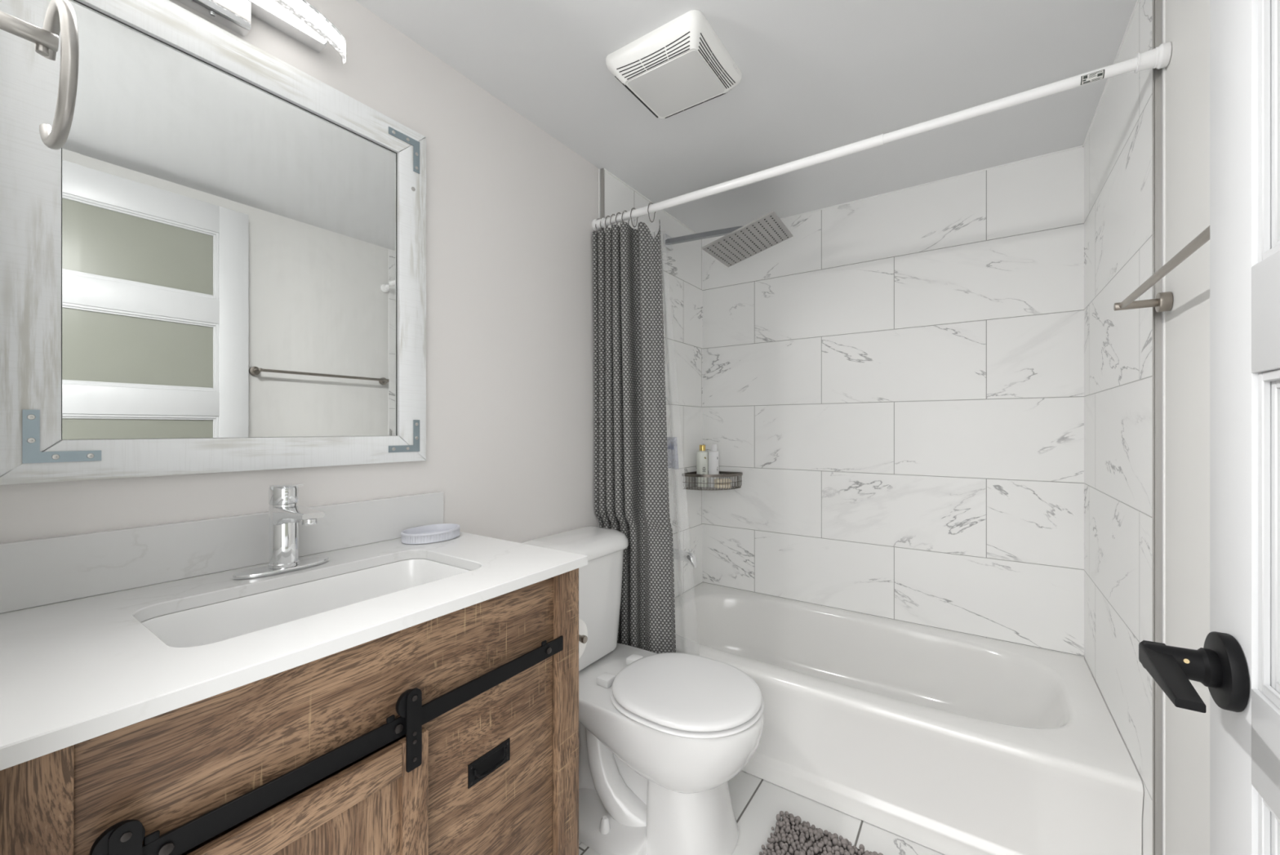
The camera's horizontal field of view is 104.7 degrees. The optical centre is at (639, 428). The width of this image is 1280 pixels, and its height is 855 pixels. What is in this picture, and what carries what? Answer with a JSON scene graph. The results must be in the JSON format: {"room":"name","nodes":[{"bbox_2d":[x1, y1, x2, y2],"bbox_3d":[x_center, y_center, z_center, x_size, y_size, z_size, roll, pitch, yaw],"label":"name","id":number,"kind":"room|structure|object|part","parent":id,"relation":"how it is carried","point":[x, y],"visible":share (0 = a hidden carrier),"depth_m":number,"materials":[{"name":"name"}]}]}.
{"room":"bathroom","nodes":[
{"label":"bathroom","id":0,"kind":"room"},
{"bbox_2d":[0,0,598,742],"bbox_3d":[-0.342,0.075,1.712,0.100,2.146,2.385,0,0,34],"label":"wall","id":1,"kind":"structure","parent":0,"point":[511,208],"depth_m":1.41,"materials":[{"name":"white paint"}]},
{"bbox_2d":[0,0,426,484],"bbox_3d":[-0.752,-0.336,0.995,0.026,0.835,0.686,0,0,34],"label":"wall mirror","id":2,"kind":"object","parent":1,"relation":"attached to","point":[223,245],"visible":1,"depth_m":0.90,"materials":[{"name":"silver glass"}]},
{"bbox_3d":[-0.927,-0.336,0.742,0.023,0.835,0.072,0,0,34],"label":"frame rail","id":3,"kind":"part","parent":2,"relation":"part of","materials":[{"name":"white wood"}]},
{"bbox_3d":[-0.754,0.050,0.996,0.023,0.065,0.685,0,0,34],"label":"frame rail","id":4,"kind":"part","parent":2,"relation":"part of","materials":[{"name":"white wood"}]},
{"bbox_3d":[-0.754,-0.717,0.996,0.023,0.073,0.685,0,0,34],"label":"frame rail","id":5,"kind":"part","parent":2,"relation":"part of","materials":[{"name":"white wood"}]},
{"bbox_3d":[-0.581,-0.336,1.249,0.023,0.835,0.073,0,0,34],"label":"frame rail","id":6,"kind":"part","parent":2,"relation":"part of","materials":[{"name":"white wood"}]},
{"bbox_2d":[0,491,443,613],"bbox_3d":[-0.747,0.219,1.010,0.019,0.101,0.761,0,0,34],"label":"backsplash","id":7,"kind":"structure","parent":1,"relation":"attached to","point":[40,571],"depth_m":0.87,"materials":[{"name":"white stone"}]},
{"bbox_2d":[176,0,346,64],"bbox_3d":[-0.768,-0.842,0.886,0.123,0.144,0.468,0,0,34],"label":"vanity light","id":8,"kind":"object","parent":1,"relation":"attached to","point":[299,20],"visible":1,"depth_m":0.97,"materials":[{"name":"silver metal"}]},
{"bbox_3d":[-0.808,-0.831,0.904,0.037,0.010,0.415,0,0,34],"label":"plate","id":9,"kind":"part","parent":8,"relation":"part of","materials":[{"name":"silver metal"}]},
{"bbox_2d":[250,0,327,43],"bbox_3d":[-0.760,-0.830,0.881,0.068,0.004,0.390,0,0,34],"label":"diffuser","id":10,"kind":"object","parent":8,"relation":"attached to","point":[271,8],"depth_m":0.99,"materials":[{"name":"white glass"}]},
{"bbox_2d":[600,167,604,231],"bbox_3d":[-0.145,0.075,1.895,0.018,2.146,0.005,0,0,34],"label":"trim","id":11,"kind":"structure","parent":1,"relation":"attached to","point":[602,171],"depth_m":1.89,"materials":[{"name":"metal"}]},
{"bbox_2d":[604,170,702,598],"bbox_3d":[0.087,0.075,2.239,0.016,2.146,0.830,0,0,34],"label":"tiled wall","id":12,"kind":"structure","parent":1,"relation":"attached to","point":[682,265],"depth_m":2.39,"materials":[{"name":"tile"}]},
{"bbox_2d":[673,547,697,568],"bbox_3d":[0.183,0.578,2.228,0.153,0.081,0.052,0,0,34],"label":"tub spout","id":13,"kind":"object","parent":12,"relation":"attached to","point":[679,554],"visible":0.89,"depth_m":2.19,"materials":[{"name":"silver metal"}]},
{"bbox_2d":[681,471,742,490],"bbox_3d":[0.357,0.255,2.422,0.222,0.076,0.222,0,0,34],"label":"shower caddy","id":14,"kind":"object","parent":12,"relation":"attached to","point":[691,474],"visible":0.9,"depth_m":2.38,"materials":[{"name":"silver metal"}]},
{"bbox_2d":[696,444,708,487],"bbox_3d":[0.311,0.185,2.461,0.057,0.209,0.043,0,0,5],"label":"lotion bottle","id":15,"kind":"object","parent":14,"relation":"in","point":[702,456],"visible":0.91,"depth_m":2.44,"materials":[{"name":"beige plastic"}]},
{"bbox_2d":[708,444,719,487],"bbox_3d":[0.365,0.183,2.447,0.051,0.212,0.044,0,0,16],"label":"lotion bottle","id":16,"kind":"object","parent":14,"relation":"in","point":[713,455],"visible":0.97,"depth_m":2.43,"materials":[{"name":"white plastic"}]},
{"bbox_2d":[714,483,731,488],"bbox_3d":[0.404,0.278,2.405,0.080,0.021,0.052,0,0,6],"label":"soap bar","id":17,"kind":"object","parent":14,"relation":"in","point":[716,485],"visible":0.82,"depth_m":2.38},
{"bbox_2d":[714,478,731,483],"bbox_3d":[0.404,0.256,2.409,0.080,0.021,0.052,0,0,-1],"label":"soap bar","id":18,"kind":"object","parent":17,"relation":"on","point":[716,480],"visible":0.77,"depth_m":2.39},
{"bbox_2d":[663,210,792,266],"bbox_3d":[0.353,-0.808,2.119,0.556,0.167,0.326,0,0,34],"label":"shower","id":19,"kind":"object","parent":12,"relation":"attached to","point":[739,243],"visible":1,"depth_m":2.06,"materials":[{"name":"silver metal"}]},
{"bbox_3d":[0.296,-0.832,2.163,0.402,0.080,0.021,0,0,34],"label":"arm","id":20,"kind":"part","parent":19,"relation":"part of","materials":[{"name":"silver metal"}]},
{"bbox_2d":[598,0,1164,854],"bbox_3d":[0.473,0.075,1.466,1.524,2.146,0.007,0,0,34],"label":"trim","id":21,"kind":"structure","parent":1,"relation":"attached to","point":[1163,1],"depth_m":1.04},
{"bbox_2d":[355,0,1137,233],"bbox_3d":[0.301,-1.028,1.213,1.724,0.060,2.485,0,0,34],"label":"ceiling","id":22,"kind":"structure","parent":0,"point":[819,76],"depth_m":1.41,"materials":[{"name":"white paint"}]},
{"bbox_2d":[605,9,742,118],"bbox_3d":[0.098,-0.966,1.362,0.292,0.063,0.282,0,0,34],"label":"exhaust fan","id":23,"kind":"object","parent":22,"relation":"attached to","point":[682,64],"visible":1,"depth_m":1.30,"materials":[{"name":"white plastic"}]},
{"bbox_2d":[578,770,944,854],"bbox_3d":[0.301,1.178,1.213,1.724,0.060,2.485,0,0,34],"label":"floor","id":24,"kind":"structure","parent":0,"point":[757,802],"depth_m":1.44,"materials":[{"name":"tile"}]},
{"bbox_2d":[0,568,587,854],"bbox_3d":[-0.520,0.720,0.900,0.512,0.857,0.830,0,0,34],"label":"vanity cabinet","id":25,"kind":"object","parent":24,"relation":"on","point":[456,732],"visible":0.96,"depth_m":0.69,"materials":[{"name":"brown wood"}]},
{"bbox_3d":[-0.748,0.773,1.013,0.009,0.650,0.729,0,0,34],"label":"panel","id":26,"kind":"part","parent":25,"relation":"part of","materials":[{"name":"brown wood"}]},
{"bbox_2d":[0,531,587,770],"bbox_3d":[-0.539,0.280,0.875,0.511,0.020,0.772,0,0,34],"label":"countertop","id":27,"kind":"structure","parent":25,"relation":"on","point":[73,672],"depth_m":0.64,"materials":[{"name":"white stone"}]},
{"bbox_2d":[232,483,328,579],"bbox_3d":[-0.643,0.186,0.919,0.156,0.166,0.156,0,0,34],"label":"faucet","id":28,"kind":"object","parent":27,"relation":"on","point":[285,513],"visible":1,"depth_m":0.93,"materials":[{"name":"silver metal"}]},
{"bbox_3d":[-0.684,0.266,0.947,0.058,0.007,0.156,0,0,34],"label":"escutcheon plate","id":29,"kind":"part","parent":28,"relation":"part of","materials":[{"name":"silver metal"}]},
{"bbox_3d":[-0.684,0.126,0.947,0.048,0.033,0.048,0,0,34],"label":"handle","id":30,"kind":"part","parent":28,"relation":"part of","materials":[{"name":"silver metal"}]},
{"bbox_3d":[-0.666,0.107,0.935,0.082,0.008,0.039,0,0,34],"label":"lever","id":31,"kind":"part","parent":28,"relation":"part of","materials":[{"name":"silver metal"}]},
{"bbox_3d":[-0.631,0.163,0.911,0.126,0.034,0.043,0,0,34],"label":"spout","id":32,"kind":"part","parent":28,"relation":"part of","materials":[{"name":"silver metal"}]},
{"bbox_2d":[141,558,471,647],"bbox_3d":[-0.530,0.365,0.856,0.285,0.150,0.499,0,0,34],"label":"sink basin","id":33,"kind":"object","parent":27,"relation":"in","point":[212,623],"visible":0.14,"depth_m":0.90,"materials":[{"name":"white ceramic"}]},
{"bbox_2d":[400,523,460,544],"bbox_3d":[-0.512,0.257,1.213,0.108,0.024,0.144,0,0,34],"label":"soap dish","id":34,"kind":"object","parent":27,"relation":"on","point":[433,533],"visible":1,"depth_m":1.19,"materials":[{"name":"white ceramic"}]},
{"bbox_3d":[-0.435,0.479,0.592,0.014,0.047,0.305,0,0,34],"label":"door rail","id":35,"kind":"part","parent":25,"relation":"part of","materials":[{"name":"brown wood"}]},
{"bbox_3d":[-0.438,0.758,0.594,0.004,0.510,0.305,0,0,34],"label":"sliding door","id":36,"kind":"part","parent":25,"relation":"part of","materials":[{"name":"brown wood"}]},
{"bbox_3d":[-0.266,0.753,0.890,0.017,0.620,0.288,0,0,34],"label":"drawer","id":37,"kind":"part","parent":25,"relation":"part of","materials":[{"name":"brown wood"}]},
{"bbox_3d":[-0.266,0.590,0.873,0.002,0.040,0.090,0,0,34],"label":"pull plate","id":38,"kind":"part","parent":25,"relation":"part of","materials":[{"name":"black metal"}]},
{"bbox_3d":[-0.262,0.592,0.870,0.008,0.021,0.072,0,0,34],"label":"bail handle","id":39,"kind":"part","parent":25,"relation":"part of","materials":[{"name":"black metal"}]},
{"bbox_2d":[578,617,587,658],"bbox_3d":[-0.196,0.494,1.171,0.102,0.104,0.104,0,0,34],"label":"toilet paper roll","id":40,"kind":"object","parent":25,"relation":"attached to","point":[583,630],"visible":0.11,"depth_m":1.17,"materials":[{"name":"white paper"}]},
{"bbox_3d":[-0.210,0.480,1.153,0.177,0.017,0.063,0,0,34],"label":"arm","id":41,"kind":"part","parent":25,"relation":"part of","materials":[{"name":"silver metal"}]},
{"bbox_2d":[520,525,764,854],"bbox_3d":[0.012,0.762,1.489,0.732,0.811,0.402,0,0,34],"label":"toilet","id":42,"kind":"object","parent":24,"relation":"on","point":[663,736],"visible":0.94,"depth_m":1.35,"materials":[{"name":"white ceramic"}]},
{"bbox_3d":[-0.203,0.384,1.636,0.211,0.056,0.402,0,0,34],"label":"tank lid","id":43,"kind":"part","parent":42,"relation":"part of","materials":[{"name":"white ceramic"}]},
{"bbox_3d":[-0.208,0.586,1.640,0.194,0.345,0.380,0,0,34],"label":"tank","id":44,"kind":"part","parent":42,"relation":"part of","materials":[{"name":"white ceramic"}]},
{"bbox_3d":[0.133,0.754,1.407,0.432,0.008,0.387,0,0,34],"label":"seat","id":45,"kind":"part","parent":42,"relation":"part of","materials":[{"name":"white plastic"}]},
{"bbox_3d":[0.133,0.734,1.407,0.422,0.018,0.377,0,0,34],"label":"lid","id":46,"kind":"part","parent":42,"relation":"part of","materials":[{"name":"white plastic"}]},
{"bbox_2d":[759,810,883,854],"bbox_3d":[0.556,1.133,1.119,0.628,0.028,0.423,0,0,34],"label":"bath rug","id":47,"kind":"object","parent":24,"relation":"on","point":[790,836],"visible":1,"depth_m":1.35,"materials":[{"name":"grey fabric"}]},
{"bbox_2d":[674,582,1143,854],"bbox_3d":[0.732,0.975,1.845,1.491,0.344,0.754,0,0,34],"label":"bathtub","id":48,"kind":"object","parent":24,"relation":"on","point":[946,742],"visible":0.83,"depth_m":1.49,"materials":[{"name":"white ceramic"}]},
{"bbox_2d":[702,146,1084,657],"bbox_3d":[0.972,0.075,2.199,1.524,2.146,0.100,0,0,34],"label":"wall","id":49,"kind":"structure","parent":0,"point":[894,384],"depth_m":2.04,"materials":[{"name":"tile"}]},
{"bbox_2d":[604,0,1139,233],"bbox_3d":[0.712,-0.996,1.814,1.494,0.005,0.830,0,0,34],"label":"trim","id":50,"kind":"structure","parent":49,"relation":"attached to","point":[1137,1],"depth_m":1.89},
{"bbox_2d":[1164,0,1209,854],"bbox_3d":[1.000,0.075,0.798,0.100,2.146,2.385,0,0,34],"label":"wall","id":51,"kind":"structure","parent":0,"point":[1187,22],"depth_m":0.92,"materials":[{"name":"white paint"}]},
{"bbox_2d":[591,41,1171,231],"bbox_3d":[0.457,-0.770,1.443,1.522,0.045,0.045,0,0,34],"label":"shower rod","id":52,"kind":"object","parent":51,"relation":"attached to","point":[1159,57],"visible":0.98,"depth_m":1.25,"materials":[{"name":"white metal"}]},
{"bbox_2d":[592,221,675,653],"bbox_3d":[-0.018,0.169,1.784,0.334,1.809,0.104,0,0,34],"label":"shower curtain","id":53,"kind":"object","parent":52,"relation":"hanging from","point":[631,475],"visible":0.77,"depth_m":1.78,"materials":[{"name":"grey fabric"}]},
{"bbox_2d":[630,207,638,226],"bbox_3d":[-0.021,-0.757,1.768,0.038,0.071,0.005,0,0,-43],"label":"curtain ring","id":54,"kind":"object","parent":52,"relation":"hanging from","point":[633,207],"visible":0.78,"depth_m":1.76,"materials":[{"name":"metal"}]},
{"bbox_2d":[647,202,655,222],"bbox_3d":[0.041,-0.757,1.726,0.038,0.071,0.005,0,0,-43],"label":"curtain ring","id":55,"kind":"object","parent":52,"relation":"hanging from","point":[650,202],"visible":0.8,"depth_m":1.72,"materials":[{"name":"metal"}]},
{"bbox_2d":[1080,69,1104,84],"bbox_3d":[0.985,-0.766,1.075,0.038,0.014,0.010,0,0,34],"label":"label","id":56,"kind":"object","parent":52,"relation":"on","point":[1095,75],"depth_m":1.07,"materials":[{"name":"white paper"}]},
{"bbox_2d":[1084,0,1151,854],"bbox_3d":[1.335,0.075,1.390,0.014,2.146,0.830,0,0,34],"label":"tiled wall","id":57,"kind":"structure","parent":51,"relation":"attached to","point":[1117,147],"depth_m":1.29,"materials":[{"name":"tile"}]},
{"bbox_2d":[1151,0,1162,854],"bbox_3d":[1.099,0.075,1.047,0.016,2.146,0.005,0,0,34],"label":"trim","id":58,"kind":"structure","parent":51,"relation":"attached to","point":[1157,5],"depth_m":1.05,"materials":[{"name":"metal"}]},
{"bbox_2d":[1113,225,1209,311],"bbox_3d":[0.883,-0.260,0.789,0.083,0.039,0.621,0,0,34],"label":"towel bar","id":59,"kind":"object","parent":51,"relation":"attached to","point":[1163,301],"visible":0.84,"depth_m":0.90,"materials":[{"name":"silver metal"}]},
{"bbox_3d":[1.039,-0.260,1.034,0.066,0.016,0.016,0,0,34],"label":"post","id":60,"kind":"part","parent":59,"relation":"part of","materials":[{"name":"silver metal"}]},
{"bbox_3d":[-0.370,0.075,0.228,1.724,2.146,0.100,0,0,34],"label":"wall","id":61,"kind":"structure","parent":0,"visible":0},
{"bbox_2d":[0,0,79,149],"bbox_3d":[-0.658,-0.393,0.525,0.144,0.156,0.065,0,0,34],"label":"towel ring","id":62,"kind":"object","parent":61,"relation":"attached to","point":[60,15],"visible":1,"depth_m":0.53,"materials":[{"name":"silver metal"}]},
{"bbox_3d":[-0.676,-0.437,0.539,0.018,0.018,0.051,0,0,34],"label":"post","id":63,"kind":"part","parent":62,"relation":"part of","materials":[{"name":"silver metal"}]},
{"bbox_2d":[1138,0,1279,854],"bbox_3d":[0.401,0.110,0.232,0.111,2.053,0.772,0,0,34],"label":"door","id":64,"kind":"structure","parent":61,"relation":"in","point":[1238,661],"depth_m":0.47,"materials":[{"name":"white paint"}]},
{"bbox_3d":[0.520,0.241,0.484,0.024,0.023,0.118,0,0,34],"label":"lever","id":65,"kind":"part","parent":64,"relation":"part of","materials":[{"name":"black metal"}]},
{"bbox_3d":[0.587,0.243,0.495,0.012,0.073,0.073,0,0,34],"label":"handle","id":66,"kind":"part","parent":64,"relation":"part of","materials":[{"name":"black metal"}]},
{"bbox_3d":[0.428,0.110,0.219,0.035,2.053,0.764,0,0,34],"label":"frame","id":67,"kind":"part","parent":64,"relation":"part of","materials":[{"name":"white paint"}]}
]}

